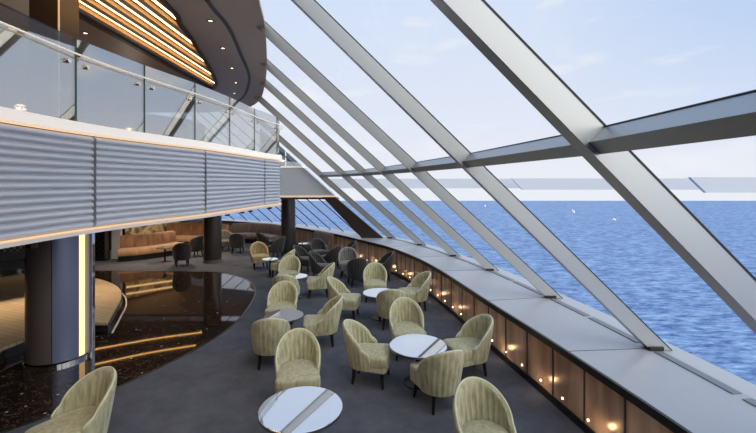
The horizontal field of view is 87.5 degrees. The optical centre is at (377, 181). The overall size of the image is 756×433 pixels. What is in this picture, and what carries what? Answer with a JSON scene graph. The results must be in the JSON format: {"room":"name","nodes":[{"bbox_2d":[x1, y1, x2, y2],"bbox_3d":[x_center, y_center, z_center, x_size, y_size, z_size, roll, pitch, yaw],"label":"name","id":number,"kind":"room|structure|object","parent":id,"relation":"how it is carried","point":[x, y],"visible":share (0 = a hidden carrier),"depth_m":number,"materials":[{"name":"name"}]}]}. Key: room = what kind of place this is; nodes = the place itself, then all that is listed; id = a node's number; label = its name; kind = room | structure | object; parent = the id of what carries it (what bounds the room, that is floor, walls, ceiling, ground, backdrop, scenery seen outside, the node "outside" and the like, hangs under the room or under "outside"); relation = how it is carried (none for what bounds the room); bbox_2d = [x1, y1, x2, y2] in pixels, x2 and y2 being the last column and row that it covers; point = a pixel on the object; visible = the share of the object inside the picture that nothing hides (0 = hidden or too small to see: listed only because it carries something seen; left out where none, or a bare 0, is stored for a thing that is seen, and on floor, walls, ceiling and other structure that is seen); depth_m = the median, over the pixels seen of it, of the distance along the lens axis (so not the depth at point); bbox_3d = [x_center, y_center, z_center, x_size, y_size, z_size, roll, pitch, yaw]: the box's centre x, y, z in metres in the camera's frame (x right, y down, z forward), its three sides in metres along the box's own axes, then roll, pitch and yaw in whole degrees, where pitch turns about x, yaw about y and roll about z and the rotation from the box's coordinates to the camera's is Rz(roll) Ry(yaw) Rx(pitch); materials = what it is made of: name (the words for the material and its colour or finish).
{"room":"ship interior","nodes":[
{"label":"ship interior","id":0,"kind":"room"},
{"bbox_2d":[0,0,266,106],"bbox_3d":[-7.390,-2.890,4.600,12.420,0.080,23.200,0,0,0],"label":"ceiling","id":1,"kind":"structure","parent":0,"point":[242,16],"depth_m":7.96,"materials":[{"name":"grey paint"}]},
{"bbox_2d":[79,13,212,89],"bbox_3d":[-5.100,-2.840,2.550,0.100,0.040,19.100,0,0,0],"label":"trim","id":2,"kind":"structure","parent":1,"relation":"attached to","point":[82,17],"depth_m":8.29,"materials":[{"name":"brown metal"}]},
{"bbox_2d":[159,0,217,89],"bbox_3d":[-3.571,-2.842,2.611,1.172,0.035,19.214,0,0,-6],"label":"trim","id":3,"kind":"structure","parent":1,"relation":"attached to","point":[165,3],"depth_m":7.67,"materials":[{"name":"brown"}]},
{"bbox_2d":[205,0,250,100],"bbox_3d":[-3.074,-2.849,3.937,1.739,0.022,21.891,0,0,-9],"label":"trim","id":4,"kind":"structure","parent":1,"relation":"attached to","point":[208,2],"depth_m":7.92,"materials":[{"name":"brown metal"}]},
{"bbox_2d":[110,218,202,249],"bbox_3d":[-11.118,-0.100,19.380,1.656,6.200,6.608,0,0,34],"label":"wall","id":5,"kind":"structure","parent":0,"point":[200,220],"depth_m":20.02,"materials":[{"name":"brown wood"}]},
{"bbox_2d":[125,221,178,234],"bbox_3d":[-10.575,1.825,18.625,0.068,2.050,2.573,0,0,31],"label":"wall art","id":6,"kind":"object","parent":5,"relation":"attached to","point":[162,227],"visible":0.02,"depth_m":18.38,"materials":[{"name":"gold metal"}]},
{"bbox_2d":[0,243,583,432],"bbox_3d":[-5.524,3.058,7.800,16.953,0.124,29.600,0,0,0],"label":"floor","id":7,"kind":"structure","parent":0,"point":[219,386],"depth_m":6.32,"materials":[{"name":"carpet"}]},
{"bbox_2d":[0,245,24,252],"bbox_3d":[-12.050,2.500,13.760,2.300,1.000,0.120,0,0,0],"label":"lattice screen","id":8,"kind":"object","parent":7,"relation":"on","point":[21,247],"visible":0.02,"depth_m":13.70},
{"bbox_2d":[22,233,94,369],"bbox_3d":[-5.423,1.900,6.750,0.995,2.200,0.940,0,0,0],"label":"column","id":9,"kind":"structure","parent":7,"relation":"on","point":[59,273],"depth_m":6.42,"materials":[{"name":"grey metal"}]},
{"bbox_2d":[0,274,126,361],"bbox_3d":[-8.380,2.898,9.166,6.240,0.196,5.931,0,0,0],"label":"stage","id":10,"kind":"object","parent":7,"relation":"on","point":[108,297],"visible":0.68,"depth_m":8.67,"materials":[{"name":"brown wood"}]},
{"bbox_2d":[0,250,24,276],"bbox_3d":[-9.045,2.315,9.965,1.545,0.970,2.111,0,0,37],"label":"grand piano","id":11,"kind":"object","parent":10,"relation":"on","point":[12,263],"visible":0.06,"depth_m":9.36,"materials":[{"name":"black"}]},
{"bbox_2d":[25,366,116,432],"bbox_3d":[-3.220,2.564,4.236,0.629,0.878,0.734,0,0,24],"label":"tub chair","id":12,"kind":"object","parent":7,"relation":"on","point":[86,407],"visible":1,"depth_m":4.32,"materials":[{"name":"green fabric"}]},
{"bbox_2d":[95,231,109,260],"bbox_3d":[-10.690,1.850,15.150,0.620,2.300,0.300,0,0,0],"label":"lattice screen","id":13,"kind":"object","parent":7,"relation":"on","point":[102,239],"visible":0.21,"depth_m":15.00,"materials":[{"name":"black metal"}]},
{"bbox_2d":[112,229,121,258],"bbox_3d":[-10.150,1.840,15.360,0.340,2.280,0.120,0,0,0],"label":"panel","id":14,"kind":"object","parent":7,"relation":"on","point":[116,234],"visible":0.36,"depth_m":15.30,"materials":[{"name":"grey"}]},
{"bbox_2d":[0,270,255,432],"bbox_3d":[-7.010,2.996,8.289,7.982,0.008,10.262,0,0,0],"label":"trim","id":15,"kind":"structure","parent":7,"relation":"on","point":[238,319],"depth_m":6.81,"materials":[{"name":"silver metal"}]},
{"bbox_2d":[118,230,183,261],"bbox_3d":[-9.076,2.535,15.803,1.010,0.930,2.482,0,0,40],"label":"banquette","id":16,"kind":"object","parent":7,"relation":"on","point":[136,247],"visible":0.9,"depth_m":15.49,"materials":[{"name":"brown leather"}]},
{"bbox_2d":[156,246,172,262],"bbox_3d":[-7.996,2.719,14.828,0.600,0.562,0.600,0,0,0],"label":"round table","id":17,"kind":"object","parent":7,"relation":"on","point":[159,247],"visible":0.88,"depth_m":14.79,"materials":[{"name":"brown wood"}]},
{"bbox_2d":[172,243,191,266],"bbox_3d":[-7.011,2.564,14.130,0.629,0.878,0.734,0,0,-27],"label":"tub chair","id":18,"kind":"object","parent":7,"relation":"on","point":[180,251],"visible":1,"depth_m":13.88,"materials":[{"name":"grey fabric"}]},
{"bbox_2d":[189,235,202,257],"bbox_3d":[-7.315,2.564,15.907,0.734,0.878,0.629,0,0,37],"label":"tub chair","id":19,"kind":"object","parent":7,"relation":"on","point":[196,243],"visible":0.71,"depth_m":15.65,"materials":[{"name":"grey fabric"}]},
{"bbox_2d":[168,223,228,246],"bbox_3d":[-8.525,2.485,18.543,3.252,1.030,1.126,0,0,14],"label":"banquette","id":20,"kind":"object","parent":7,"relation":"on","point":[184,232],"visible":0.39,"depth_m":18.92,"materials":[{"name":"orange leather"}]},
{"bbox_2d":[203,215,221,263],"bbox_3d":[-6.200,1.850,14.800,0.660,2.300,0.660,0,0,0],"label":"round column","id":21,"kind":"structure","parent":7,"relation":"on","point":[212,226],"depth_m":14.54,"materials":[{"name":"grey paint"}]},
{"bbox_2d":[0,106,281,248],"bbox_3d":[-8.250,-0.048,4.239,10.300,1.625,21.722,0,0,0],"label":"balcony","id":22,"kind":"object","parent":21,"relation":"on","point":[60,178],"visible":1,"depth_m":6.25,"materials":[{"name":"grey metal"}]},
{"bbox_2d":[25,243,36,248],"bbox_3d":[-4.520,0.815,5.150,0.120,0.100,0.120,0,0,0],"label":"spotlight","id":23,"kind":"object","parent":22,"relation":"attached to","point":[32,245],"visible":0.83,"depth_m":5.11,"materials":[{"name":"black metal"}]},
{"bbox_2d":[0,3,75,120],"bbox_3d":[-4.403,-1.465,4.500,0.176,1.210,2.388,0,0,0],"label":"pane","id":24,"kind":"object","parent":22,"relation":"on","point":[37,76],"visible":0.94,"depth_m":5.01,"materials":[{"name":"clear glass"}]},
{"bbox_2d":[29,0,78,39],"bbox_3d":[-4.779,-1.805,5.850,0.422,2.110,0.400,0,0,0],"label":"column","id":25,"kind":"structure","parent":22,"relation":"on","point":[61,15],"depth_m":5.67,"materials":[{"name":"brown wood"}]},
{"bbox_2d":[76,39,143,132],"bbox_3d":[-4.293,-1.465,6.356,0.175,1.210,1.310,0,0,10],"label":"pane","id":26,"kind":"object","parent":22,"relation":"on","point":[106,96],"visible":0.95,"depth_m":6.25,"materials":[{"name":"clear glass"}]},
{"bbox_2d":[0,202,280,243],"bbox_3d":[-3.780,0.703,3.874,1.280,0.015,20.950,0,0,0],"label":"light","id":27,"kind":"object","parent":22,"relation":"on","point":[109,226],"depth_m":6.69,"materials":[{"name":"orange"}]},
{"bbox_2d":[0,120,280,161],"bbox_3d":[-3.753,-0.703,3.881,1.256,0.015,20.960,0,0,0],"label":"light","id":28,"kind":"object","parent":22,"relation":"attached to","point":[95,135],"depth_m":6.73,"materials":[{"name":"white"}]},
{"bbox_2d":[144,65,194,139],"bbox_3d":[-4.021,-1.465,7.633,0.176,1.210,1.282,0,0,14],"label":"pane","id":29,"kind":"object","parent":22,"relation":"on","point":[168,111],"visible":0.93,"depth_m":7.54,"materials":[{"name":"clear glass"}]},
{"bbox_2d":[222,230,233,251],"bbox_3d":[-6.663,2.564,17.294,0.629,0.878,0.734,0,0,-37],"label":"tub chair","id":30,"kind":"object","parent":7,"relation":"on","point":[225,233],"visible":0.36,"depth_m":17.49,"materials":[{"name":"grey fabric"}]},
{"bbox_2d":[229,233,244,253],"bbox_3d":[-5.958,2.564,16.680,0.629,0.878,0.734,0,0,-11],"label":"tub chair","id":31,"kind":"object","parent":7,"relation":"on","point":[236,240],"visible":1,"depth_m":16.43,"materials":[{"name":"grey fabric"}]},
{"bbox_2d":[247,234,264,241],"bbox_3d":[-5.617,2.719,18.185,0.800,0.562,0.800,0,0,0],"label":"round table","id":32,"kind":"object","parent":7,"relation":"on","point":[249,235],"visible":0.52,"depth_m":18.16,"materials":[{"name":"white glass"}]},
{"bbox_2d":[232,223,280,242],"bbox_3d":[-5.901,2.535,19.314,3.135,0.930,1.230,0,0,22],"label":"banquette","id":33,"kind":"object","parent":7,"relation":"on","point":[271,231],"visible":0.62,"depth_m":19.60,"materials":[{"name":"grey fabric"}]},
{"bbox_2d":[250,242,269,269],"bbox_3d":[-4.144,2.564,13.796,0.629,0.878,0.734,0,0,-27],"label":"tub chair","id":34,"kind":"object","parent":7,"relation":"on","point":[258,251],"visible":0.97,"depth_m":13.85,"materials":[{"name":"beige fabric"}]},
{"bbox_2d":[256,232,273,245],"bbox_3d":[-4.880,2.564,16.967,0.734,0.878,0.629,0,0,-41],"label":"tub chair","id":35,"kind":"object","parent":7,"relation":"on","point":[260,238],"visible":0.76,"depth_m":16.69,"materials":[{"name":"grey fabric"}]},
{"bbox_2d":[262,257,277,277],"bbox_3d":[-3.422,2.719,12.517,0.500,0.562,0.500,0,0,0],"label":"round table","id":36,"kind":"object","parent":7,"relation":"on","point":[269,260],"visible":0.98,"depth_m":12.46,"materials":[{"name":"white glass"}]},
{"bbox_2d":[251,318,289,369],"bbox_3d":[-1.764,2.564,6.506,0.629,0.878,0.734,0,0,-11],"label":"tub chair","id":37,"kind":"object","parent":7,"relation":"on","point":[266,334],"visible":0.77,"depth_m":6.22,"materials":[{"name":"green fabric"}]},
{"bbox_2d":[267,236,285,257],"bbox_3d":[-4.023,2.564,15.670,0.734,0.878,0.629,0,0,18],"label":"tub chair","id":38,"kind":"object","parent":7,"relation":"on","point":[277,246],"visible":0.98,"depth_m":15.43,"materials":[{"name":"grey fabric"}]},
{"bbox_2d":[265,280,297,329],"bbox_3d":[-1.983,2.564,8.180,0.629,0.878,0.734,0,0,-3],"label":"tub chair","id":39,"kind":"object","parent":7,"relation":"on","point":[284,294],"visible":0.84,"depth_m":8.35,"materials":[{"name":"green fabric"}]},
{"bbox_2d":[270,249,294,277],"bbox_3d":[-2.999,2.564,12.579,0.734,0.878,0.629,0,0,6],"label":"tub chair","id":40,"kind":"object","parent":7,"relation":"on","point":[273,265],"visible":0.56,"depth_m":12.33,"materials":[{"name":"green fabric"}]},
{"bbox_2d":[264,309,302,322],"bbox_3d":[-1.724,2.719,7.247,0.700,0.562,0.700,0,0,0],"label":"round table","id":41,"kind":"object","parent":7,"relation":"on","point":[290,315],"visible":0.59,"depth_m":7.27,"materials":[{"name":"white stone"}]},
{"bbox_2d":[272,275,299,303],"bbox_3d":[-2.196,2.564,9.409,0.629,0.878,0.734,0,0,-3],"label":"tub chair","id":42,"kind":"object","parent":7,"relation":"on","point":[278,278],"visible":0.44,"depth_m":9.13,"materials":[{"name":"green fabric"}]},
{"bbox_2d":[281,199,294,255],"bbox_3d":[-3.680,1.800,16.200,0.600,2.400,0.600,0,0,0],"label":"round column","id":43,"kind":"structure","parent":7,"relation":"on","point":[288,205],"depth_m":15.94,"materials":[{"name":"grey paint"}]},
{"bbox_2d":[277,255,300,274],"bbox_3d":[-2.511,2.564,11.165,0.629,0.878,0.734,0,0,-3],"label":"tub chair","id":44,"kind":"object","parent":7,"relation":"on","point":[290,264],"visible":0.73,"depth_m":11.37,"materials":[{"name":"green fabric"}]},
{"bbox_2d":[274,328,320,393],"bbox_3d":[-1.097,2.564,5.418,0.629,0.878,0.734,0,0,-11],"label":"tub chair","id":45,"kind":"object","parent":7,"relation":"on","point":[297,360],"visible":0.97,"depth_m":5.50,"materials":[{"name":"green fabric"}]},
{"bbox_2d":[288,273,307,298],"bbox_3d":[-2.128,2.719,10.253,0.600,0.562,0.600,0,0,0],"label":"round table","id":46,"kind":"object","parent":7,"relation":"on","point":[298,276],"visible":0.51,"depth_m":10.26,"materials":[{"name":"white glass"}]},
{"bbox_2d":[258,386,342,432],"bbox_3d":[-0.833,2.719,4.274,0.900,0.562,0.900,0,0,0],"label":"round table","id":47,"kind":"object","parent":7,"relation":"on","point":[304,409],"visible":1,"depth_m":4.21,"materials":[{"name":"white glass"}]},
{"bbox_2d":[292,245,309,273],"bbox_3d":[-2.505,2.564,13.244,0.734,0.878,0.629,0,0,18],"label":"tub chair","id":48,"kind":"object","parent":7,"relation":"on","point":[301,253],"visible":0.74,"depth_m":13.21,"materials":[{"name":"grey fabric"}]},
{"bbox_2d":[301,230,333,251],"bbox_3d":[-2.502,2.535,16.336,0.816,0.930,1.316,0,0,-38],"label":"banquette","id":49,"kind":"object","parent":7,"relation":"on","point":[327,237],"visible":0.35,"depth_m":16.19,"materials":[{"name":"grey fabric"}]},
{"bbox_2d":[308,251,329,275],"bbox_3d":[-1.777,2.564,12.137,0.734,0.878,0.629,0,0,11],"label":"tub chair","id":50,"kind":"object","parent":7,"relation":"on","point":[317,263],"visible":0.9,"depth_m":11.98,"materials":[{"name":"grey fabric"}]},
{"bbox_2d":[310,238,327,255],"bbox_3d":[-2.204,2.564,14.687,0.629,0.878,0.734,0,0,-31],"label":"tub chair","id":51,"kind":"object","parent":7,"relation":"on","point":[317,245],"visible":0.71,"depth_m":14.86,"materials":[{"name":"grey fabric"}]},
{"bbox_2d":[306,262,334,298],"bbox_3d":[-1.500,2.564,10.402,0.734,0.878,0.629,0,0,-6],"label":"tub chair","id":52,"kind":"object","parent":7,"relation":"on","point":[318,282],"visible":0.85,"depth_m":10.15,"materials":[{"name":"green fabric"}]},
{"bbox_2d":[303,295,342,346],"bbox_3d":[-1.013,2.564,7.336,0.734,0.878,0.629,0,0,-9],"label":"tub chair","id":53,"kind":"object","parent":7,"relation":"on","point":[325,322],"visible":0.98,"depth_m":7.14,"materials":[{"name":"green fabric"}]},
{"bbox_2d":[322,244,341,268],"bbox_3d":[-1.593,2.564,13.576,0.734,0.878,0.629,0,0,27],"label":"tub chair","id":54,"kind":"object","parent":7,"relation":"on","point":[331,256],"visible":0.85,"depth_m":13.31,"materials":[{"name":"grey fabric"}]},
{"bbox_2d":[326,277,360,319],"bbox_3d":[-0.783,2.564,8.789,0.734,0.878,0.629,0,0,9],"label":"tub chair","id":55,"kind":"object","parent":7,"relation":"on","point":[351,301],"visible":0.81,"depth_m":8.65,"materials":[{"name":"green fabric"}]},
{"bbox_2d":[338,247,357,278],"bbox_3d":[-0.958,2.564,12.608,0.629,0.878,0.734,0,0,-6],"label":"tub chair","id":56,"kind":"object","parent":7,"relation":"on","point":[346,254],"visible":0.67,"depth_m":12.79,"materials":[{"name":"grey fabric"}]},
{"bbox_2d":[346,240,356,250],"bbox_3d":[-1.129,2.564,14.261,0.734,0.878,0.629,0,0,-17],"label":"tub chair","id":57,"kind":"object","parent":7,"relation":"on","point":[352,244],"visible":0.34,"depth_m":14.29,"materials":[{"name":"grey fabric"}]},
{"bbox_2d":[346,258,367,287],"bbox_3d":[-0.604,2.564,11.424,0.629,0.878,0.734,0,0,-11],"label":"tub chair","id":58,"kind":"object","parent":7,"relation":"on","point":[355,267],"visible":0.79,"depth_m":11.15,"materials":[{"name":"grey fabric"}]},
{"bbox_2d":[342,319,392,389],"bbox_3d":[-0.178,2.564,6.000,0.734,0.878,0.629,0,0,12],"label":"tub chair","id":59,"kind":"object","parent":7,"relation":"on","point":[364,354],"visible":0.99,"depth_m":5.83,"materials":[{"name":"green fabric"}]},
{"bbox_2d":[363,262,386,302],"bbox_3d":[-0.077,2.564,10.117,0.629,0.878,0.734,0,0,0],"label":"tub chair","id":60,"kind":"object","parent":7,"relation":"on","point":[374,274],"visible":0.94,"depth_m":10.26,"materials":[{"name":"green fabric"}]},
{"bbox_2d":[363,288,387,320],"bbox_3d":[0.044,2.719,8.722,0.760,0.562,0.760,0,0,0],"label":"round table","id":61,"kind":"object","parent":7,"relation":"on","point":[370,293],"visible":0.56,"depth_m":8.71,"materials":[{"name":"white glass"}]},
{"bbox_2d":[377,251,394,280],"bbox_3d":[0.149,2.564,12.137,0.734,0.878,0.629,0,0,-11],"label":"tub chair","id":62,"kind":"object","parent":7,"relation":"on","point":[387,260],"visible":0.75,"depth_m":11.99,"materials":[{"name":"grey fabric"}]},
{"bbox_2d":[376,289,405,329],"bbox_3d":[0.272,2.564,8.192,0.629,0.878,0.734,0,0,-3],"label":"tub chair","id":63,"kind":"object","parent":7,"relation":"on","point":[385,298],"visible":0.66,"depth_m":7.91,"materials":[{"name":"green fabric"}]},
{"bbox_2d":[389,297,426,360],"bbox_3d":[0.506,2.564,6.960,0.629,0.878,0.734,0,0,-6],"label":"tub chair","id":64,"kind":"object","parent":7,"relation":"on","point":[406,316],"visible":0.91,"depth_m":7.11,"materials":[{"name":"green fabric"}]},
{"bbox_2d":[398,271,430,310],"bbox_3d":[0.898,2.564,9.315,0.734,0.878,0.629,0,0,-17],"label":"tub chair","id":65,"kind":"object","parent":7,"relation":"on","point":[417,290],"visible":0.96,"depth_m":9.18,"materials":[{"name":"green fabric"}]},
{"bbox_2d":[389,334,446,389],"bbox_3d":[0.599,2.719,5.913,0.860,0.562,0.860,0,0,0],"label":"round table","id":66,"kind":"object","parent":7,"relation":"on","point":[417,347],"visible":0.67,"depth_m":5.85,"materials":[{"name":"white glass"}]},
{"bbox_2d":[410,350,463,414],"bbox_3d":[0.819,2.564,5.310,0.629,0.878,0.734,0,0,-19],"label":"tub chair","id":67,"kind":"object","parent":7,"relation":"on","point":[439,374],"visible":1,"depth_m":5.04,"materials":[{"name":"green fabric"}]},
{"bbox_2d":[443,314,493,380],"bbox_3d":[1.457,2.564,6.222,0.734,0.878,0.629,0,0,-17],"label":"tub chair","id":68,"kind":"object","parent":7,"relation":"on","point":[474,338],"visible":0.95,"depth_m":6.15,"materials":[{"name":"green fabric"}]},
{"bbox_2d":[453,376,516,432],"bbox_3d":[1.085,2.564,3.977,0.629,0.878,0.734,0,0,-11],"label":"tub chair","id":69,"kind":"object","parent":7,"relation":"on","point":[479,406],"visible":1,"depth_m":4.19,"materials":[{"name":"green fabric"}]},
{"bbox_2d":[222,219,755,432],"bbox_3d":[-0.844,2.559,9.471,7.459,0.882,33.630,0,0,-25],"label":"window sill","id":70,"kind":"structure","parent":7,"relation":"on","point":[596,373],"depth_m":5.24,"materials":[{"name":"grey stone"}]},
{"bbox_2d":[323,197,382,237],"bbox_3d":[-0.950,1.354,15.125,2.300,1.548,0.250,0,0,0],"label":"brace","id":71,"kind":"object","parent":70,"relation":"on","point":[360,226],"visible":1,"depth_m":15.00,"materials":[{"name":"black metal"}]},
{"bbox_2d":[468,262,484,268],"bbox_3d":[2.528,2.124,10.075,0.104,0.012,0.794,0,0,-16],"label":"air vent","id":72,"kind":"object","parent":70,"relation":"attached to","point":[473,265],"depth_m":9.96,"materials":[{"name":"grey metal"}]},
{"bbox_2d":[490,271,513,280],"bbox_3d":[2.803,2.124,8.984,0.103,0.012,0.924,0,0,-13],"label":"air vent","id":73,"kind":"object","parent":70,"relation":"attached to","point":[500,277],"depth_m":8.81,"materials":[{"name":"grey metal"}]},
{"bbox_2d":[513,281,542,294],"bbox_3d":[3.022,2.124,7.960,0.103,0.012,0.988,0,0,-11],"label":"air vent","id":74,"kind":"object","parent":70,"relation":"attached to","point":[527,289],"depth_m":7.83,"materials":[{"name":"grey metal"}]},
{"bbox_2d":[550,298,589,315],"bbox_3d":[3.249,2.124,6.729,0.103,0.012,0.922,0,0,-10],"label":"air vent","id":75,"kind":"object","parent":70,"relation":"attached to","point":[571,310],"depth_m":6.61,"materials":[{"name":"grey metal"}]},
{"bbox_2d":[588,317,638,342],"bbox_3d":[3.405,2.124,5.715,0.103,0.012,0.954,0,0,-8],"label":"air vent","id":76,"kind":"object","parent":70,"relation":"attached to","point":[619,334],"depth_m":5.60,"materials":[{"name":"grey metal"}]},
{"bbox_2d":[654,351,741,394],"bbox_3d":[3.555,2.124,4.452,0.103,0.012,0.987,0,0,-6],"label":"air vent","id":77,"kind":"object","parent":70,"relation":"attached to","point":[716,385],"depth_m":4.32,"materials":[{"name":"grey metal"}]},
{"bbox_2d":[743,398,755,406],"bbox_3d":[3.652,2.124,3.356,0.103,0.012,1.022,0,0,-4],"label":"air vent","id":78,"kind":"object","parent":70,"relation":"attached to","point":[751,402],"depth_m":3.81,"materials":[{"name":"grey metal"}]},
{"bbox_2d":[279,166,338,198],"bbox_3d":[-3.060,0.025,15.475,3.080,1.290,0.630,0,0,0],"label":"wall","id":79,"kind":"structure","parent":0,"point":[297,182],"depth_m":15.20,"materials":[{"name":"grey"}]},
{"bbox_2d":[280,195,335,196],"bbox_3d":[-3.121,0.547,15.470,2.958,0.025,0.600,0,0,0],"label":"light","id":80,"kind":"object","parent":79,"relation":"on","point":[280,195],"depth_m":15.20,"materials":[{"name":"white"}]},
{"bbox_3d":[-4.144,-3.090,2.650,2.013,0.300,19.300,0,0,0],"label":"ceiling","id":81,"kind":"structure","parent":0,"visible":0},
{"bbox_2d":[79,0,214,86],"bbox_3d":[-4.105,-3.010,2.557,1.790,0.300,18.914,0,0,0],"label":"ceiling","id":82,"kind":"structure","parent":81,"relation":"attached to","point":[147,5],"depth_m":7.39,"materials":[{"name":"brown wood"}]},
{"bbox_3d":[-3.535,3.345,8.186,14.930,2.310,30.380,0,0,0],"label":"wall","id":83,"kind":"structure","parent":0,"visible":0},
{"bbox_2d":[229,219,755,398],"bbox_3d":[-0.465,2.165,9.749,7.217,0.050,33.994,0,0,-26],"label":"ledge","id":84,"kind":"object","parent":83,"relation":"on","point":[732,380],"visible":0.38,"depth_m":4.99,"materials":[{"name":"grey"}]},
{"bbox_2d":[0,21,561,298],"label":"beam","id":85,"kind":"structure","parent":84,"relation":"on","point":[407,161],"depth_m":7.24,"materials":[{"name":"grey metal"}]},
{"bbox_2d":[230,151,353,230],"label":"window","id":86,"kind":"structure","parent":84,"relation":"on","point":[279,151],"depth_m":17.70,"materials":[{"name":"grey"}]},
{"bbox_2d":[279,135,394,237],"bbox_3d":[-2.556,-0.610,14.990,6.460,5.480,0.180,0,0,0],"label":"window","id":87,"kind":"structure","parent":84,"relation":"on","point":[282,140],"depth_m":14.93,"materials":[{"name":"grey metal"}]},
{"bbox_2d":[254,97,425,244],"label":"window","id":88,"kind":"structure","parent":84,"relation":"on","point":[338,171],"depth_m":13.28,"materials":[{"name":"grey metal"}]},
{"bbox_2d":[195,59,498,270],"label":"window","id":89,"kind":"structure","parent":84,"relation":"on","point":[378,166],"depth_m":9.49,"materials":[{"name":"clear glass"}]},
{"bbox_2d":[255,80,460,256],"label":"window","id":90,"kind":"structure","parent":84,"relation":"on","point":[359,169],"depth_m":11.29,"materials":[{"name":"grey metal"}]},
{"bbox_2d":[291,0,672,350],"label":"beam","id":91,"kind":"structure","parent":84,"relation":"on","point":[457,152],"depth_m":5.00,"materials":[{"name":"grey metal"}]},
{"bbox_2d":[430,0,755,333],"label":"beam","id":92,"kind":"structure","parent":84,"relation":"on","point":[577,124],"depth_m":2.58,"materials":[{"name":"grey metal"}]},
{"bbox_2d":[589,89,755,153],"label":"beam","id":93,"kind":"structure","parent":84,"relation":"on","point":[732,116],"depth_m":1.84,"materials":[{"name":"grey metal"}]},
{"label":"outside","id":94,"kind":"structure","parent":0,"visible":0},
{"bbox_2d":[222,201,755,384],"bbox_3d":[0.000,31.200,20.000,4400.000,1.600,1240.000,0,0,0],"label":"sea","id":95,"kind":"structure","parent":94,"point":[610,238],"depth_m":177.88,"materials":[{"name":"liquid"}]},
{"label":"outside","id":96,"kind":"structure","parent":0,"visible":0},
{"bbox_2d":[321,177,755,192],"bbox_3d":[11.250,0.110,19.470,29.500,0.620,9.340,0,0,0],"label":"beam","id":97,"kind":"structure","parent":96,"point":[705,184],"depth_m":21.60,"materials":[{"name":"white metal"}]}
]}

